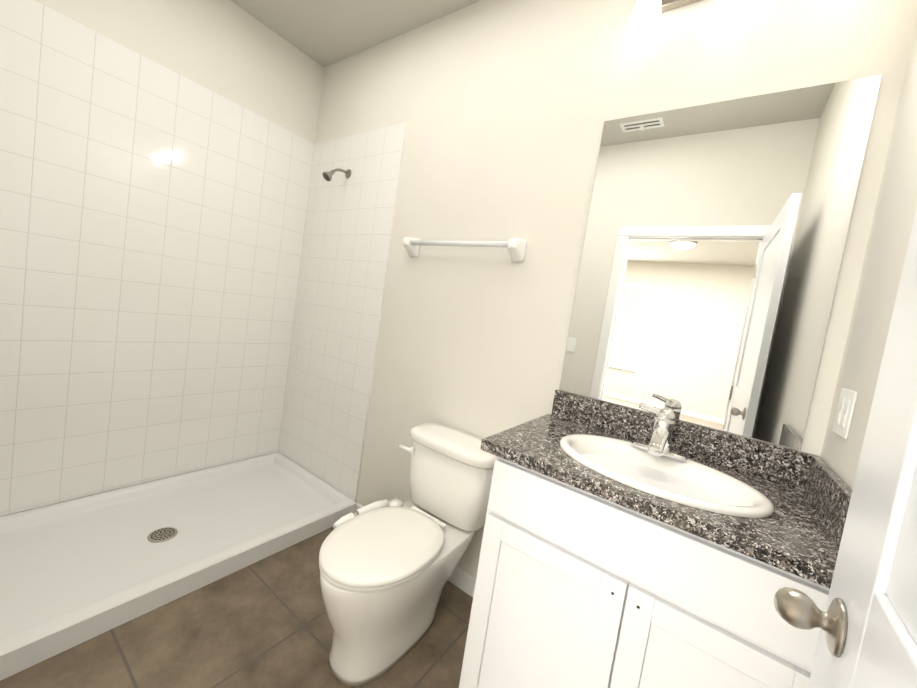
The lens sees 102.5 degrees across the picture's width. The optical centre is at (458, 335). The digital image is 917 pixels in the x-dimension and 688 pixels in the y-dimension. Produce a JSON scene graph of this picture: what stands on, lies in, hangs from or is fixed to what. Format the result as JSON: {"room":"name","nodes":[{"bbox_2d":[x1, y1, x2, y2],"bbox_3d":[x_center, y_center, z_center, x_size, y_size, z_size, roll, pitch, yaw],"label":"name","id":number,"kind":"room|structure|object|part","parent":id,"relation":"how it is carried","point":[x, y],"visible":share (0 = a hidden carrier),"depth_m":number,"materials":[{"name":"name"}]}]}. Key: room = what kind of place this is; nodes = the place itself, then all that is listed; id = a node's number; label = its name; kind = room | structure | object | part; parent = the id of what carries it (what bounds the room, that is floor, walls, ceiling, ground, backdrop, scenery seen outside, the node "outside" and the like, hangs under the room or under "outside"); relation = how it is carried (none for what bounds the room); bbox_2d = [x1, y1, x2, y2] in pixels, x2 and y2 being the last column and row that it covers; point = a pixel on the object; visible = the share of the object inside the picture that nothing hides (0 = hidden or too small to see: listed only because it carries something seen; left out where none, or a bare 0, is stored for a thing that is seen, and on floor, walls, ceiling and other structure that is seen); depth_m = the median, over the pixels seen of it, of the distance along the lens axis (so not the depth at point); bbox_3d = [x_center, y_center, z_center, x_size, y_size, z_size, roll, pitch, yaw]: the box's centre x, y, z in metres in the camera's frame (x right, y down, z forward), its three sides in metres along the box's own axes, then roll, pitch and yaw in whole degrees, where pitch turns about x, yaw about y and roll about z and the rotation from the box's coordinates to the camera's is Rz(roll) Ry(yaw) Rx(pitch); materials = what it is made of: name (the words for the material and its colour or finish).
{"room":"bathroom","nodes":[
{"label":"bathroom","id":0,"kind":"room"},
{"bbox_2d":[0,0,323,516],"bbox_3d":[-1.640,-0.473,1.880,0.120,2.740,1.720,11,5,35],"label":"wall","id":1,"kind":"structure","parent":0,"point":[231,50],"depth_m":1.99,"materials":[{"name":"paint"}]},
{"bbox_2d":[0,0,311,515],"bbox_3d":[-1.584,-0.260,1.906,0.009,2.148,1.599,11,5,35],"label":"tiled wall","id":2,"kind":"structure","parent":1,"relation":"attached to","point":[193,274],"depth_m":1.82,"materials":[{"name":"white tile"}]},
{"bbox_2d":[0,527,472,687],"bbox_3d":[-0.680,1.153,1.222,2.935,0.100,1.840,11,5,35],"label":"floor","id":3,"kind":"structure","parent":0,"point":[264,623],"depth_m":1.30,"materials":[{"name":"tile"}]},
{"bbox_2d":[0,452,355,680],"bbox_3d":[-1.397,0.916,1.732,0.860,0.090,1.579,11,5,35],"label":"shower pan","id":4,"kind":"object","parent":3,"relation":"on","point":[74,572],"visible":0.98,"depth_m":1.63,"materials":[{"name":"white plastic"}]},
{"bbox_2d":[319,423,495,685],"bbox_3d":[-0.207,0.793,1.427,0.448,0.722,0.722,11,5,35],"label":"toilet","id":5,"kind":"object","parent":3,"relation":"on","point":[386,567],"visible":0.9,"depth_m":1.32,"materials":[{"name":"white ceramic"}]},
{"bbox_3d":[-0.261,0.744,1.327,0.360,0.040,0.492,11,5,35],"label":"seat","id":6,"kind":"part","parent":5,"relation":"part of","materials":[{"name":"white plastic"}]},
{"bbox_3d":[-0.233,0.960,1.427,0.352,0.386,0.703,11,5,35],"label":"bowl","id":7,"kind":"part","parent":5,"relation":"part of","materials":[{"name":"white ceramic"}]},
{"bbox_3d":[-0.232,0.500,1.631,0.082,0.029,0.023,11,5,35],"label":"lever","id":8,"kind":"part","parent":5,"relation":"part of","materials":[{"name":"white plastic"}]},
{"bbox_3d":[-0.031,0.610,1.616,0.436,0.334,0.222,11,5,35],"label":"tank","id":9,"kind":"part","parent":5,"relation":"part of","materials":[{"name":"white ceramic"}]},
{"bbox_2d":[459,390,851,687],"bbox_3d":[0.480,0.743,1.084,0.792,1.069,0.517,11,5,35],"label":"bathroom vanity","id":10,"kind":"object","parent":3,"relation":"on","point":[623,547],"visible":0.9,"depth_m":0.91,"materials":[{"name":"white wood"}]},
{"bbox_2d":[480,390,851,605],"bbox_3d":[0.540,0.336,1.056,0.792,0.137,0.517,11,5,35],"label":"countertop","id":11,"kind":"structure","parent":10,"relation":"on","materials":[{"name":"stone"}]},
{"bbox_2d":[559,434,774,543],"bbox_3d":[0.532,0.436,1.030,0.523,0.156,0.372,11,5,35],"label":"sink","id":12,"kind":"object","parent":11,"relation":"in","point":[748,506],"depth_m":1.01,"materials":[{"name":"white ceramic"}]},
{"bbox_2d":[631,402,687,461],"bbox_3d":[0.608,0.291,1.107,0.155,0.143,0.148,11,5,35],"label":"faucet","id":13,"kind":"object","parent":12,"relation":"on","point":[659,445],"depth_m":1.12,"materials":[{"name":"silver metal"}]},
{"bbox_2d":[231,0,480,67],"bbox_3d":[-1.695,-1.731,-0.934,6.040,0.100,6.710,11,5,35],"label":"ceiling","id":14,"kind":"structure","parent":0,"point":[324,33],"depth_m":2.01,"materials":[{"name":"paint"}]},
{"bbox_2d":[279,0,916,577],"bbox_3d":[0.022,-0.222,1.832,2.935,2.740,0.120,11,5,35],"label":"wall","id":15,"kind":"structure","parent":0,"point":[505,110],"depth_m":1.60,"materials":[{"name":"paint"}]},
{"bbox_2d":[276,122,406,499],"bbox_3d":[-0.774,-0.166,2.307,0.828,2.148,0.009,11,5,35],"label":"tiled wall","id":16,"kind":"structure","parent":15,"relation":"attached to","point":[345,246],"depth_m":2.27,"materials":[{"name":"white tile"}]},
{"bbox_2d":[322,168,350,181],"bbox_3d":[-0.730,-0.964,2.199,0.058,0.119,0.169,11,5,35],"label":"shower head","id":17,"kind":"object","parent":16,"relation":"attached to","point":[327,176],"visible":1,"depth_m":2.17},
{"bbox_2d":[355,503,475,596],"bbox_3d":[-0.165,1.096,1.832,1.069,0.083,0.013,11,5,35],"label":"baseboard","id":18,"kind":"structure","parent":15,"relation":"attached to","point":[461,579],"depth_m":1.68,"materials":[{"name":"white wood"}]},
{"bbox_2d":[403,237,526,262],"bbox_3d":[-0.005,-0.414,1.736,0.672,0.098,0.078,11,5,35],"label":"towel rail","id":19,"kind":"object","parent":15,"relation":"attached to","point":[516,247],"visible":1,"depth_m":1.65,"materials":[{"name":"white plastic"}]},
{"bbox_3d":[-0.011,-0.431,1.723,0.586,0.025,0.025,11,5,35],"label":"rod","id":20,"kind":"part","parent":19,"relation":"part of","materials":[{"name":"white"}]},
{"bbox_2d":[626,0,755,40],"bbox_3d":[0.854,-1.086,1.113,0.610,0.185,0.154,11,5,35],"label":"sconce","id":21,"kind":"object","parent":15,"relation":"attached to","point":[645,22],"visible":1,"depth_m":1.22,"materials":[{"name":"silver metal"}]},
{"bbox_3d":[0.635,-1.099,1.240,0.110,0.130,0.110,11,5,35],"label":"bulb","id":22,"kind":"part","parent":21,"relation":"part of","materials":[{"name":"white glass"}]},
{"bbox_3d":[0.837,-1.060,1.097,0.110,0.130,0.110,11,5,35],"label":"bulb","id":23,"kind":"part","parent":21,"relation":"part of","materials":[{"name":"white glass"}]},
{"bbox_2d":[559,75,881,449],"bbox_3d":[0.771,-0.243,1.231,0.722,1.044,0.005,11,5,35],"label":"mirror","id":24,"kind":"object","parent":15,"relation":"attached to","point":[716,233],"visible":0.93,"depth_m":1.18,"materials":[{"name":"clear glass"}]},
{"bbox_2d":[820,19,916,489],"bbox_3d":[0.630,-0.027,0.277,0.120,2.740,1.720,11,5,35],"label":"wall","id":25,"kind":"structure","parent":0,"point":[881,270],"depth_m":0.88,"materials":[{"name":"paint"}]},
{"bbox_2d":[832,388,857,439],"bbox_3d":[0.959,0.192,0.917,0.009,0.116,0.116,11,5,35],"label":"light switch","id":26,"kind":"object","parent":25,"relation":"attached to","point":[844,412],"visible":1,"depth_m":0.90,"materials":[{"name":"white plastic"}]},
{"bbox_2d":[774,209,916,687],"bbox_3d":[0.238,0.283,0.147,0.095,2.005,0.806,11,5,35],"label":"door leaf","id":27,"kind":"structure","parent":25,"relation":"in","point":[873,587],"depth_m":0.38,"materials":[{"name":"white wood"}]},
{"bbox_3d":[0.409,0.327,0.433,0.058,0.060,0.060,11,5,35],"label":"door knob","id":28,"kind":"part","parent":27,"relation":"part of","materials":[{"name":"silver metal"}]}
]}

